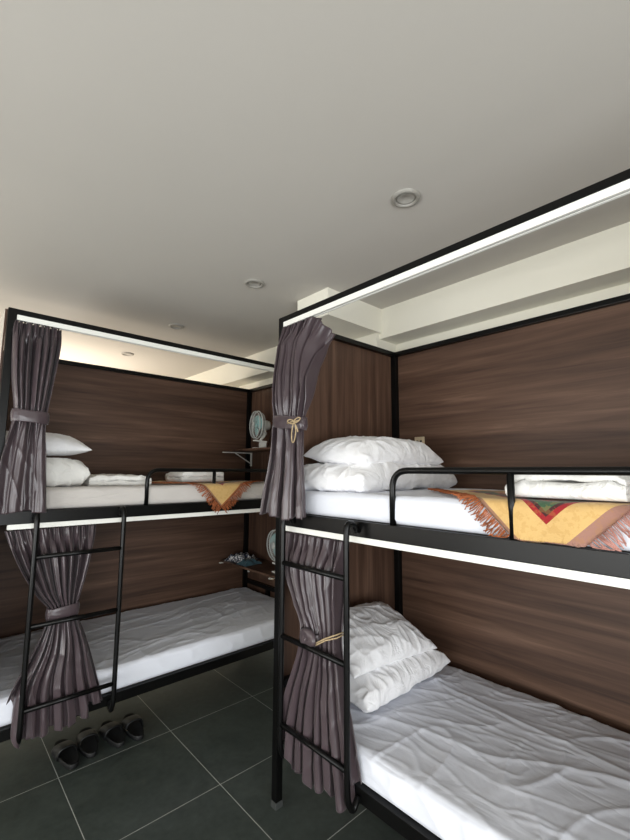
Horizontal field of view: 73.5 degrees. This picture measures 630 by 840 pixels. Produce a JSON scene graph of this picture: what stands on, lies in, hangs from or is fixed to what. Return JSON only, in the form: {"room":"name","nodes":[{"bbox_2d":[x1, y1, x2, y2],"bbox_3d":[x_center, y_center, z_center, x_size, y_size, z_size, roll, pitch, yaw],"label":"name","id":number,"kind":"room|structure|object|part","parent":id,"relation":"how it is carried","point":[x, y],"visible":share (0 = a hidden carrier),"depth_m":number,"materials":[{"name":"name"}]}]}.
{"room":"dormitory","nodes":[
{"label":"dormitory","id":0,"kind":"room"},
{"bbox_2d":[0,649,406,839],"bbox_3d":[-1.290,1.752,0.926,5.430,0.100,9.200,7,-9,-42],"label":"floor","id":1,"kind":"structure","parent":0,"point":[201,767],"depth_m":2.17,"materials":[{"name":"tile"}]},
{"bbox_2d":[51,739,78,769],"bbox_3d":[-1.380,1.839,2.346,0.265,0.070,0.108,-6,-10,43],"label":"slipper","id":2,"kind":"object","parent":1,"relation":"on","point":[64,751],"visible":1,"depth_m":2.32,"materials":[{"name":"black rubber"}]},
{"bbox_2d":[76,727,98,758],"bbox_3d":[-1.313,1.851,2.447,0.108,0.070,0.265,5,-9,-36],"label":"slipper","id":3,"kind":"object","parent":1,"relation":"on","point":[87,740],"visible":1,"depth_m":2.42,"materials":[{"name":"black rubber"}]},
{"bbox_2d":[98,720,124,747],"bbox_3d":[-1.209,1.862,2.528,0.265,0.070,0.108,-7,-10,44],"label":"slipper","id":4,"kind":"object","parent":1,"relation":"on","point":[110,731],"visible":1,"depth_m":2.50,"materials":[{"name":"black rubber"}]},
{"bbox_2d":[121,713,143,740],"bbox_3d":[-1.114,1.871,2.600,0.108,0.070,0.265,6,-9,-38],"label":"slipper","id":5,"kind":"object","parent":1,"relation":"on","point":[132,724],"visible":0.98,"depth_m":2.58,"materials":[{"name":"black rubber"}]},
{"bbox_2d":[0,307,275,743],"bbox_3d":[-1.097,0.750,3.073,2.164,2.410,1.117,7,-9,-42],"label":"bunk bed","id":6,"kind":"object","parent":1,"relation":"on","point":[153,426],"visible":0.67,"depth_m":3.39,"materials":[{"name":"black metal"}]},
{"bbox_3d":[-1.930,0.003,2.477,0.009,1.076,0.998,7,-9,-42],"label":"panel","id":7,"kind":"part","parent":6,"relation":"part of","materials":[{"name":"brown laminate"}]},
{"bbox_3d":[-1.569,0.615,2.035,0.038,2.398,0.038,7,-9,-42],"label":"post","id":8,"kind":"part","parent":6,"relation":"part of","materials":[{"name":"black metal"}]},
{"bbox_2d":[0,320,61,514],"bbox_3d":[-1.459,-0.030,2.154,0.244,0.992,0.126,7,-9,-42],"label":"curtain","id":9,"kind":"object","parent":6,"relation":"hanging from","point":[36,350],"visible":1,"depth_m":2.12,"materials":[{"name":"grey fabric"}]},
{"bbox_2d":[4,524,101,748],"bbox_3d":[-1.328,1.058,2.163,0.501,1.015,0.119,7,-9,-42],"label":"curtain","id":10,"kind":"object","parent":6,"relation":"hanging from","point":[61,664],"visible":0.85,"depth_m":2.15,"materials":[{"name":"grey fabric"}]},
{"bbox_3d":[-1.472,1.185,3.431,2.145,1.030,0.012,7,-9,-42],"label":"panel","id":11,"kind":"part","parent":6,"relation":"part of","materials":[{"name":"brown laminate"}]},
{"bbox_3d":[-1.466,0.138,3.559,2.145,1.076,0.012,7,-9,-42],"label":"panel","id":12,"kind":"part","parent":6,"relation":"part of","materials":[{"name":"brown laminate"}]},
{"bbox_3d":[-1.448,-0.385,3.605,2.073,0.029,0.033,7,-9,-42],"label":"rail","id":13,"kind":"part","parent":6,"relation":"part of","materials":[{"name":"black metal"}]},
{"bbox_3d":[-0.789,0.571,2.755,2.073,0.063,0.033,7,-9,-42],"label":"rail","id":14,"kind":"part","parent":6,"relation":"part of","materials":[{"name":"black metal"}]},
{"bbox_3d":[-0.794,1.575,2.632,2.073,0.054,0.033,7,-9,-42],"label":"rail","id":15,"kind":"part","parent":6,"relation":"part of","materials":[{"name":"black metal"}]},
{"bbox_2d":[0,587,274,726],"bbox_3d":[-1.110,1.517,2.989,2.066,0.142,0.960,7,-9,-42],"label":"mattress","id":16,"kind":"object","parent":6,"relation":"on","point":[156,640],"visible":0.73,"depth_m":2.82,"materials":[{"name":"white fabric"}]},
{"bbox_3d":[-0.783,-0.470,2.882,2.073,0.029,0.033,7,-9,-42],"label":"rail","id":17,"kind":"part","parent":6,"relation":"part of","materials":[{"name":"black metal"}]},
{"bbox_2d":[46,481,264,508],"bbox_3d":[-1.105,0.521,3.111,2.060,0.119,0.955,7,-9,-42],"label":"mattress","id":18,"kind":"object","parent":6,"relation":"on","point":[82,496],"visible":0.59,"depth_m":2.49,"materials":[{"name":"white fabric"}]},
{"bbox_2d":[46,457,89,486],"bbox_3d":[-1.667,0.311,2.493,0.480,0.182,0.606,7,-9,-42],"label":"pillow","id":19,"kind":"object","parent":18,"relation":"on","point":[60,472],"visible":0.48,"depth_m":2.36,"materials":[{"name":"white fabric"}]},
{"bbox_2d":[5,431,91,455],"bbox_3d":[-1.718,0.140,2.523,0.559,0.157,0.599,7,-9,-42],"label":"pillow","id":20,"kind":"object","parent":19,"relation":"on","point":[56,444],"visible":0.5,"depth_m":2.42,"materials":[{"name":"white fabric"}]},
{"bbox_2d":[82,474,151,485],"bbox_3d":[-1.352,0.389,2.792,0.366,0.069,0.534,6,-9,-39],"label":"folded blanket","id":21,"kind":"object","parent":18,"relation":"on","point":[98,479],"visible":0.9,"depth_m":2.58,"materials":[{"name":"white fabric"}]},
{"bbox_2d":[151,481,260,513],"bbox_3d":[-0.881,0.555,3.091,0.877,0.218,0.770,0,-7,4],"label":"throw blanket","id":22,"kind":"object","parent":18,"relation":"on","point":[222,491],"visible":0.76,"depth_m":2.85,"materials":[{"name":"yellow fabric"}]},
{"bbox_2d":[165,472,223,481],"bbox_3d":[-0.898,0.412,3.145,0.334,0.089,0.286,7,-10,-44],"label":"folded blanket","id":23,"kind":"object","parent":22,"relation":"on","point":[171,476],"visible":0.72,"depth_m":3.03,"materials":[{"name":"white fabric"}]},
{"bbox_3d":[-0.549,0.457,2.984,1.297,0.223,0.025,7,-9,-42],"label":"guard rail","id":24,"kind":"part","parent":6,"relation":"part of","materials":[{"name":"black metal"}]},
{"bbox_2d":[222,447,270,465],"bbox_3d":[-0.490,0.338,3.814,0.325,0.150,0.816,7,-9,-42],"label":"wall shelf","id":25,"kind":"object","parent":6,"relation":"attached to","point":[250,451],"visible":0.52,"depth_m":3.91,"materials":[{"name":"brown laminate"}]},
{"bbox_2d":[249,411,270,447],"bbox_3d":[-0.479,0.089,3.818,0.188,0.343,0.258,4,-8,-30],"label":"fan","id":26,"kind":"object","parent":25,"relation":"on","point":[257,422],"visible":1,"depth_m":3.79,"materials":[{"name":"plastic"}]},
{"bbox_3d":[-0.493,0.023,3.748,0.016,0.126,0.093,6,-9,-37],"label":"blade","id":27,"kind":"part","parent":26,"relation":"part of","materials":[{"name":"teal plastic"}]},
{"bbox_2d":[219,559,274,578],"bbox_3d":[-0.495,1.345,3.691,0.325,0.150,0.816,7,-9,-42],"label":"wall shelf","id":28,"kind":"object","parent":6,"relation":"attached to","point":[266,568],"visible":0.44,"depth_m":3.60,"materials":[{"name":"brown laminate"}]},
{"bbox_2d":[224,552,258,562],"bbox_3d":[-0.675,1.260,3.896,0.260,0.057,0.242,-4,-8,30],"label":"garment","id":29,"kind":"object","parent":28,"relation":"on","point":[237,557],"visible":0.88,"depth_m":3.85,"materials":[{"name":"white fabric"}]},
{"bbox_2d":[237,559,261,566],"bbox_3d":[-0.583,1.246,3.726,0.157,0.045,0.195,-6,-9,42],"label":"garment","id":30,"kind":"object","parent":28,"relation":"on","point":[245,562],"visible":1,"depth_m":3.69,"materials":[{"name":"fabric"}]},
{"bbox_2d":[267,529,275,572],"bbox_3d":[-0.272,1.071,3.479,0.188,0.343,0.258,6,-9,-37],"label":"fan","id":31,"kind":"object","parent":28,"relation":"on","point":[272,537],"visible":0.36,"depth_m":3.47,"materials":[{"name":"plastic"}]},
{"bbox_3d":[-0.674,0.880,4.165,0.038,2.398,0.038,7,-9,-42],"label":"post","id":32,"kind":"part","parent":6,"relation":"part of","materials":[{"name":"black metal"}]},
{"bbox_3d":[-0.336,-0.338,3.949,0.033,0.029,0.948,7,-9,-42],"label":"rail","id":33,"kind":"part","parent":6,"relation":"part of","materials":[{"name":"black metal"}]},
{"bbox_3d":[-0.338,0.187,3.917,0.009,1.076,0.998,7,-9,-42],"label":"panel","id":34,"kind":"part","parent":6,"relation":"part of","materials":[{"name":"brown laminate"}]},
{"bbox_3d":[-0.343,1.234,3.789,0.009,1.030,0.998,7,-9,-42],"label":"panel","id":35,"kind":"part","parent":6,"relation":"part of","materials":[{"name":"brown laminate"}]},
{"bbox_2d":[271,169,629,839],"bbox_3d":[0.872,0.591,1.688,1.111,2.410,2.164,7,-9,-42],"label":"bunk bed","id":36,"kind":"object","parent":1,"relation":"on","point":[547,394],"visible":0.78,"depth_m":2.15,"materials":[{"name":"black metal"}]},
{"bbox_3d":[-0.177,0.637,2.156,0.038,2.398,0.038,7,-9,-42],"label":"post","id":37,"kind":"part","parent":36,"relation":"part of","materials":[{"name":"black metal"}]},
{"bbox_2d":[259,316,335,519],"bbox_3d":[-0.094,-0.017,2.127,0.208,1.010,0.367,7,-9,-42],"label":"curtain","id":38,"kind":"object","parent":36,"relation":"hanging from","point":[302,348],"visible":1,"depth_m":2.07,"materials":[{"name":"grey fabric"}]},
{"bbox_3d":[-0.099,0.049,1.979,0.014,0.121,0.104,7,-9,-42],"label":"tie cord","id":39,"kind":"part","parent":38,"relation":"part of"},
{"bbox_2d":[283,531,361,812],"bbox_3d":[0.009,1.040,1.848,0.120,1.043,0.505,7,-10,-44],"label":"curtain","id":40,"kind":"object","parent":36,"relation":"hanging from","point":[313,699],"visible":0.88,"depth_m":1.81,"materials":[{"name":"grey fabric"}]},
{"bbox_3d":[0.053,0.923,1.769,0.138,0.084,0.032,-3,-8,28],"label":"tie cord","id":41,"kind":"part","parent":40,"relation":"part of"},
{"bbox_3d":[0.185,1.076,2.469,0.998,1.030,0.009,7,-9,-42],"label":"panel","id":42,"kind":"part","parent":36,"relation":"part of","materials":[{"name":"brown laminate"}]},
{"bbox_3d":[0.190,0.029,2.597,0.998,1.076,0.009,7,-9,-42],"label":"panel","id":43,"kind":"part","parent":36,"relation":"part of","materials":[{"name":"brown laminate"}]},
{"bbox_3d":[0.527,1.415,1.276,0.033,0.054,2.073,7,-9,-42],"label":"rail","id":44,"kind":"part","parent":36,"relation":"part of","materials":[{"name":"black metal"}]},
{"bbox_3d":[0.191,-0.496,2.629,0.948,0.029,0.033,7,-9,-42],"label":"rail","id":45,"kind":"part","parent":36,"relation":"part of","materials":[{"name":"black metal"}]},
{"bbox_3d":[0.549,0.721,2.812,0.038,2.398,0.038,7,-9,-42],"label":"post","id":46,"kind":"part","parent":36,"relation":"part of","materials":[{"name":"black metal"}]},
{"bbox_2d":[415,437,424,443],"bbox_3d":[0.683,0.146,2.756,0.012,0.072,0.072,7,-9,-42],"label":"wall socket","id":47,"kind":"object","parent":36,"relation":"attached to","point":[419,439],"visible":0.47,"depth_m":2.75,"materials":[{"name":"beige plastic"}]},
{"bbox_3d":[0.532,0.412,1.398,0.033,0.063,2.073,7,-9,-42],"label":"rail","id":48,"kind":"part","parent":36,"relation":"part of","materials":[{"name":"black metal"}]},
{"bbox_3d":[0.538,-0.629,1.525,0.033,0.029,2.073,7,-9,-42],"label":"rail","id":49,"kind":"part","parent":36,"relation":"part of","materials":[{"name":"black metal"}]},
{"bbox_2d":[305,488,629,551],"bbox_3d":[0.880,0.362,1.723,0.956,0.119,2.060,7,-9,-42],"label":"mattress","id":50,"kind":"object","parent":36,"relation":"on","point":[425,508],"visible":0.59,"depth_m":1.62,"materials":[{"name":"white fabric"}]},
{"bbox_2d":[304,462,456,492],"bbox_3d":[0.335,0.301,2.284,0.845,0.186,0.513,7,-10,-43],"label":"pillow","id":51,"kind":"object","parent":50,"relation":"on","point":[369,477],"visible":0.66,"depth_m":2.00,"materials":[{"name":"white fabric"}]},
{"bbox_2d":[304,436,442,465],"bbox_3d":[0.321,0.170,2.281,0.629,0.181,0.449,6,-9,-40],"label":"pillow","id":52,"kind":"object","parent":51,"relation":"on","point":[349,450],"visible":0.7,"depth_m":2.10,"materials":[{"name":"white fabric"}]},
{"bbox_2d":[428,488,629,551],"bbox_3d":[0.910,0.325,1.485,0.844,0.135,0.942,0,-7,4],"label":"throw blanket","id":53,"kind":"object","parent":50,"relation":"on","point":[571,522],"visible":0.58,"depth_m":1.23,"materials":[{"name":"yellow fabric"}]},
{"bbox_2d":[505,475,629,501],"bbox_3d":[0.832,0.201,1.347,0.296,0.091,0.325,6,-9,-41],"label":"folded blanket","id":54,"kind":"object","parent":53,"relation":"on","point":[577,487],"visible":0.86,"depth_m":1.23,"materials":[{"name":"white fabric"}]},
{"bbox_2d":[350,665,629,839],"bbox_3d":[0.874,1.356,1.603,0.963,0.145,2.068,7,-9,-42],"label":"mattress","id":55,"kind":"object","parent":36,"relation":"on","point":[464,755],"visible":0.73,"depth_m":1.60,"materials":[{"name":"white fabric"}]},
{"bbox_2d":[350,649,450,712],"bbox_3d":[0.322,1.274,2.217,0.704,0.186,0.462,7,-10,-43],"label":"pillow","id":56,"kind":"object","parent":55,"relation":"on","point":[371,690],"visible":0.39,"depth_m":1.98,"materials":[{"name":"white fabric"}]},
{"bbox_2d":[342,601,436,678],"bbox_3d":[0.291,1.115,2.228,0.646,0.213,0.396,6,-9,-40],"label":"pillow","id":57,"kind":"object","parent":56,"relation":"on","point":[380,636],"visible":0.75,"depth_m":2.12,"materials":[{"name":"white fabric"}]},
{"bbox_3d":[0.741,0.243,1.185,0.025,0.223,1.317,7,-9,-42],"label":"guard rail","id":58,"kind":"part","parent":36,"relation":"part of","materials":[{"name":"black metal"}]},
{"bbox_3d":[1.266,-0.545,2.184,0.033,0.029,2.073,7,-9,-42],"label":"rail","id":59,"kind":"part","parent":36,"relation":"part of","materials":[{"name":"black metal"}]},
{"bbox_3d":[1.281,-0.022,2.136,0.012,1.076,2.145,7,-9,-42],"label":"panel","id":60,"kind":"part","parent":36,"relation":"part of","materials":[{"name":"brown laminate"}]},
{"bbox_3d":[1.276,1.025,2.008,0.012,1.030,2.145,7,-9,-42],"label":"panel","id":61,"kind":"part","parent":36,"relation":"part of","materials":[{"name":"brown laminate"}]},
{"bbox_2d":[0,0,629,378],"bbox_3d":[-1.276,-1.036,1.266,5.430,0.100,9.200,7,-9,-42],"label":"ceiling","id":62,"kind":"structure","parent":0,"point":[159,158],"depth_m":1.48,"materials":[{"name":"paint"}]},
{"bbox_2d":[121,352,133,355],"bbox_3d":[-1.818,-0.637,4.088,0.120,0.012,0.120,7,-9,-42],"label":"recessed light","id":63,"kind":"object","parent":62,"relation":"in","point":[122,353],"visible":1,"depth_m":4.07,"materials":[{"name":"silver metal"}]},
{"bbox_2d":[169,323,184,328],"bbox_3d":[-1.083,-0.730,3.302,0.120,0.012,0.120,7,-9,-42],"label":"recessed light","id":64,"kind":"object","parent":62,"relation":"in","point":[173,325],"visible":1,"depth_m":3.30,"materials":[{"name":"silver metal"}]},
{"bbox_2d":[244,279,264,287],"bbox_3d":[-0.364,-0.819,2.542,0.120,0.012,0.120,7,-9,-42],"label":"recessed light","id":65,"kind":"object","parent":62,"relation":"in","point":[252,283],"visible":1,"depth_m":2.54,"materials":[{"name":"silver metal"}]},
{"bbox_2d":[298,287,381,339],"bbox_3d":[0.173,-0.696,2.864,0.519,0.173,0.290,7,-9,-42],"label":"trim","id":66,"kind":"structure","parent":62,"relation":"attached to","point":[357,319],"depth_m":2.77,"materials":[{"name":"beige paint"}]},
{"bbox_2d":[391,188,420,207],"bbox_3d":[0.375,-0.912,1.744,0.120,0.012,0.120,7,-9,-42],"label":"recessed light","id":67,"kind":"object","parent":62,"relation":"in","point":[407,197],"visible":1,"depth_m":1.74,"materials":[{"name":"silver metal"}]},
{"bbox_2d":[238,283,629,388],"bbox_3d":[0.685,0.585,2.877,0.100,2.708,9.200,7,-9,-42],"label":"wall","id":68,"kind":"structure","parent":0,"point":[623,289],"depth_m":2.44,"materials":[{"name":"beige paint"}]},
{"bbox_2d":[355,333,395,351],"bbox_3d":[0.415,0.677,2.925,0.219,2.535,0.250,7,-9,-42],"label":"trim","id":69,"kind":"structure","parent":68,"relation":"attached to","point":[373,339],"depth_m":2.96,"materials":[{"name":"beige paint"}]},
{"bbox_2d":[185,222,629,386],"bbox_3d":[0.586,-0.666,2.933,0.187,0.211,9.000,7,-9,-42],"label":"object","id":70,"kind":"structure","parent":68,"relation":"attached to","point":[599,261],"depth_m":2.32,"materials":[{"name":"beige paint"}]}
]}

